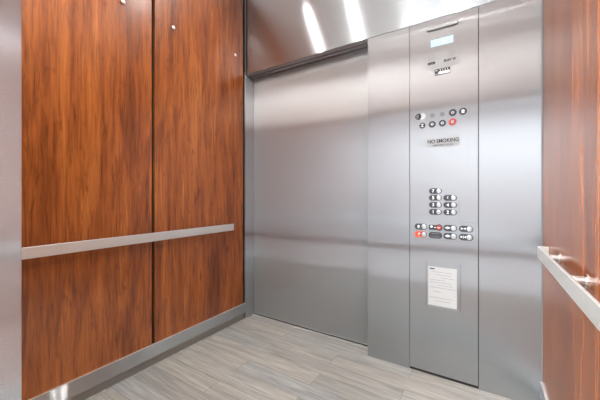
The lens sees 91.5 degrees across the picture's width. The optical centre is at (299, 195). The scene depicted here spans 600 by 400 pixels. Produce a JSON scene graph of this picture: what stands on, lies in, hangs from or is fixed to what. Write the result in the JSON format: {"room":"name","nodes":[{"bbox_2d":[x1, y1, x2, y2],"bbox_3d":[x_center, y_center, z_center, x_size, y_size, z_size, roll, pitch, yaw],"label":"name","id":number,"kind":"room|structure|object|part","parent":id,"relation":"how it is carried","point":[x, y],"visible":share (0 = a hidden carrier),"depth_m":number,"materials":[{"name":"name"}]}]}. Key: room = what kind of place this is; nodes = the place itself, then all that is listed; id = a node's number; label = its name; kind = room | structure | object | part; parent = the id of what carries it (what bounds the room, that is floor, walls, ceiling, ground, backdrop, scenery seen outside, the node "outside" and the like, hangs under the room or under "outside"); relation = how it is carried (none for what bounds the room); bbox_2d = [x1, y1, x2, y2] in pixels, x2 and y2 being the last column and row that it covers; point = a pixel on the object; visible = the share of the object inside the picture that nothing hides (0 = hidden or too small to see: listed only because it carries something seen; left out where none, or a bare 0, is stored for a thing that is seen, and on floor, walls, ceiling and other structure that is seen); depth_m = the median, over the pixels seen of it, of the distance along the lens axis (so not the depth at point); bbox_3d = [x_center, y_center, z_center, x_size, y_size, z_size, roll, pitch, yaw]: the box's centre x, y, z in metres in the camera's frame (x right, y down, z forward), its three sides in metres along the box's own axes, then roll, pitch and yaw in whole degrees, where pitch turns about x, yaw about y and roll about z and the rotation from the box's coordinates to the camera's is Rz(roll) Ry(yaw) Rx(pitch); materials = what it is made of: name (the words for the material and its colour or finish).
{"room":"elevator interior","nodes":[
{"label":"elevator interior","id":0,"kind":"room"},
{"bbox_2d":[0,0,21,399],"bbox_3d":[-0.613,-0.341,0.464,2.016,2.838,0.306,0,0,32],"label":"wall","id":1,"kind":"structure","parent":0,"point":[10,10],"depth_m":0.63,"materials":[{"name":"metal"}]},
{"bbox_2d":[152,0,244,343],"bbox_3d":[-1.033,-0.342,1.739,0.022,2.840,2.010,0,0,32],"label":"wall","id":2,"kind":"structure","parent":0,"point":[152,0],"depth_m":2.56,"materials":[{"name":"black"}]},
{"bbox_2d":[22,0,151,399],"bbox_3d":[-1.165,-0.401,1.494,0.018,2.702,0.834,0,0,32],"label":"wall panel","id":3,"kind":"object","parent":2,"relation":"attached to","point":[87,64],"visible":0.88,"depth_m":1.52,"materials":[{"name":"brown wood"}]},
{"bbox_2d":[22,224,233,259],"bbox_3d":[-0.956,0.261,1.768,0.041,0.053,1.490,0,0,32],"label":"handrail","id":4,"kind":"object","parent":3,"relation":"attached to","point":[78,246],"visible":0.75,"depth_m":1.61,"materials":[{"name":"silver metal"}]},
{"bbox_2d":[29,303,244,399],"bbox_3d":[-0.937,1.010,1.847,0.030,0.136,1.679,0,0,32],"label":"baseboard","id":5,"kind":"structure","parent":2,"relation":"attached to","point":[83,387],"depth_m":1.76,"materials":[{"name":"metal"}]},
{"bbox_2d":[153,0,242,342],"bbox_3d":[-0.717,-0.401,2.201,0.018,2.702,0.799,0,0,32],"label":"wall panel","id":6,"kind":"object","parent":2,"relation":"attached to","point":[198,76],"visible":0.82,"depth_m":2.12,"materials":[{"name":"brown wood"}]},
{"bbox_2d":[85,315,512,399],"bbox_3d":[-0.122,1.093,1.237,2.058,0.030,2.138,0,0,32],"label":"floor","id":7,"kind":"structure","parent":0,"point":[253,357],"depth_m":1.75,"materials":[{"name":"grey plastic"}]},
{"bbox_2d":[245,0,541,399],"bbox_3d":[0.396,-0.342,2.035,2.038,2.840,0.060,0,0,32],"label":"wall","id":8,"kind":"structure","parent":0,"point":[277,32],"depth_m":1.61,"materials":[{"name":"silver metal"}]},
{"bbox_2d":[245,39,367,348],"bbox_3d":[0.066,-0.002,2.296,1.216,2.160,0.147,0,0,32],"label":"trim","id":9,"kind":"structure","parent":8,"relation":"attached to","point":[249,79],"depth_m":2.58,"materials":[{"name":"metal"}]},
{"bbox_3d":[0.066,1.076,2.322,1.162,0.004,0.020,0,0,32],"label":"sill","id":10,"kind":"part","parent":9,"relation":"part of","materials":[{"name":"silver metal"}]},
{"bbox_2d":[254,48,367,344],"bbox_3d":[0.092,0.009,2.332,1.190,2.115,0.022,0,0,32],"label":"door","id":11,"kind":"structure","parent":8,"relation":"in","point":[311,120],"depth_m":2.31,"materials":[{"name":"metal"}]},
{"bbox_2d":[410,7,477,385],"bbox_3d":[0.836,0.007,1.719,0.362,2.109,0.026,0,0,32],"label":"control panel","id":12,"kind":"object","parent":8,"relation":"attached to","point":[443,50],"visible":1,"depth_m":1.71,"materials":[{"name":"metal"}]},
{"bbox_2d":[415,113,425,119],"bbox_3d":[0.734,-0.479,1.782,0.060,0.036,0.002,0,0,32],"label":"switch","id":13,"kind":"object","parent":12,"relation":"attached to","point":[418,116],"depth_m":1.78,"materials":[{"name":"grey metal"}]},
{"bbox_2d":[429,121,435,127],"bbox_3d":[0.790,-0.423,1.746,0.039,0.039,0.002,0,0,32],"label":"switch","id":14,"kind":"object","parent":12,"relation":"attached to","point":[432,124],"depth_m":1.74,"materials":[{"name":"black"}]},
{"bbox_3d":[0.805,0.239,1.737,0.074,0.038,0.001,0,0,32],"label":"instruction plate","id":15,"kind":"part","parent":12,"relation":"part of","materials":[{"name":"grey"}]},
{"bbox_2d":[436,224,442,230],"bbox_3d":[0.819,0.192,1.722,0.039,0.039,0.013,0,0,32],"label":"switch","id":16,"kind":"object","parent":12,"relation":"attached to","point":[439,227],"depth_m":1.72,"materials":[{"name":"red plastic"}]},
{"bbox_2d":[428,266,456,308],"bbox_3d":[0.836,0.541,1.717,0.152,0.230,0.001,0,0,32],"label":"certificate","id":17,"kind":"object","parent":12,"relation":"attached to","point":[442,282],"visible":1,"depth_m":1.72,"materials":[{"name":"white paper"}]},
{"bbox_2d":[435,68,449,74],"bbox_3d":[0.837,-0.728,1.717,0.076,0.028,0.001,0,0,32],"label":"print","id":18,"kind":"object","parent":12,"relation":"attached to","point":[438,71],"depth_m":1.72,"materials":[{"name":"white"}]},
{"bbox_2d":[439,120,445,125],"bbox_3d":[0.837,-0.423,1.717,0.039,0.039,0.002,0,0,32],"label":"switch","id":19,"kind":"object","parent":12,"relation":"attached to","point":[441,122],"depth_m":1.72,"materials":[{"name":"black"}]},
{"bbox_3d":[0.836,-0.775,1.718,0.167,0.054,0.001,0,0,32],"label":"information plate","id":20,"kind":"part","parent":12,"relation":"part of","materials":[{"name":"grey metal"}]},
{"bbox_3d":[0.839,-0.310,1.716,0.176,0.052,0.001,0,0,32],"label":"smoking plate","id":21,"kind":"part","parent":12,"relation":"part of","materials":[{"name":"grey"}]},
{"bbox_2d":[449,118,456,124],"bbox_3d":[0.882,-0.423,1.688,0.041,0.041,0.002,0,0,32],"label":"switch","id":22,"kind":"object","parent":12,"relation":"attached to","point":[452,121],"depth_m":1.68,"materials":[{"name":"red plastic"}]},
{"bbox_2d":[449,109,456,115],"bbox_3d":[0.882,-0.477,1.688,0.041,0.041,0.002,0,0,32],"label":"switch","id":23,"kind":"object","parent":12,"relation":"attached to","point":[452,112],"depth_m":1.68,"materials":[{"name":"black"}]},
{"bbox_3d":[0.720,-0.342,0.627,0.022,2.840,2.010,0,0,32],"label":"wall","id":24,"kind":"structure","parent":0,"visible":0},
{"bbox_2d":[540,381,547,399],"bbox_3d":[0.777,1.010,0.760,0.030,0.136,1.679,0,0,32],"label":"baseboard","id":25,"kind":"structure","parent":24,"relation":"attached to","point":[543,396],"depth_m":1.42,"materials":[{"name":"metal"}]},
{"bbox_2d":[543,0,599,399],"bbox_3d":[0.906,-0.401,0.958,0.018,2.702,1.188,0,0,32],"label":"wall panel","id":26,"kind":"object","parent":24,"relation":"attached to","point":[571,28],"visible":1,"depth_m":0.99,"materials":[{"name":"brown wood"}]},
{"bbox_2d":[537,246,599,330],"bbox_3d":[0.739,0.255,0.749,0.041,0.064,1.384,0,0,32],"label":"handrail","id":27,"kind":"object","parent":26,"relation":"attached to","point":[571,284],"visible":1,"depth_m":0.82,"materials":[{"name":"silver metal"}]}
]}

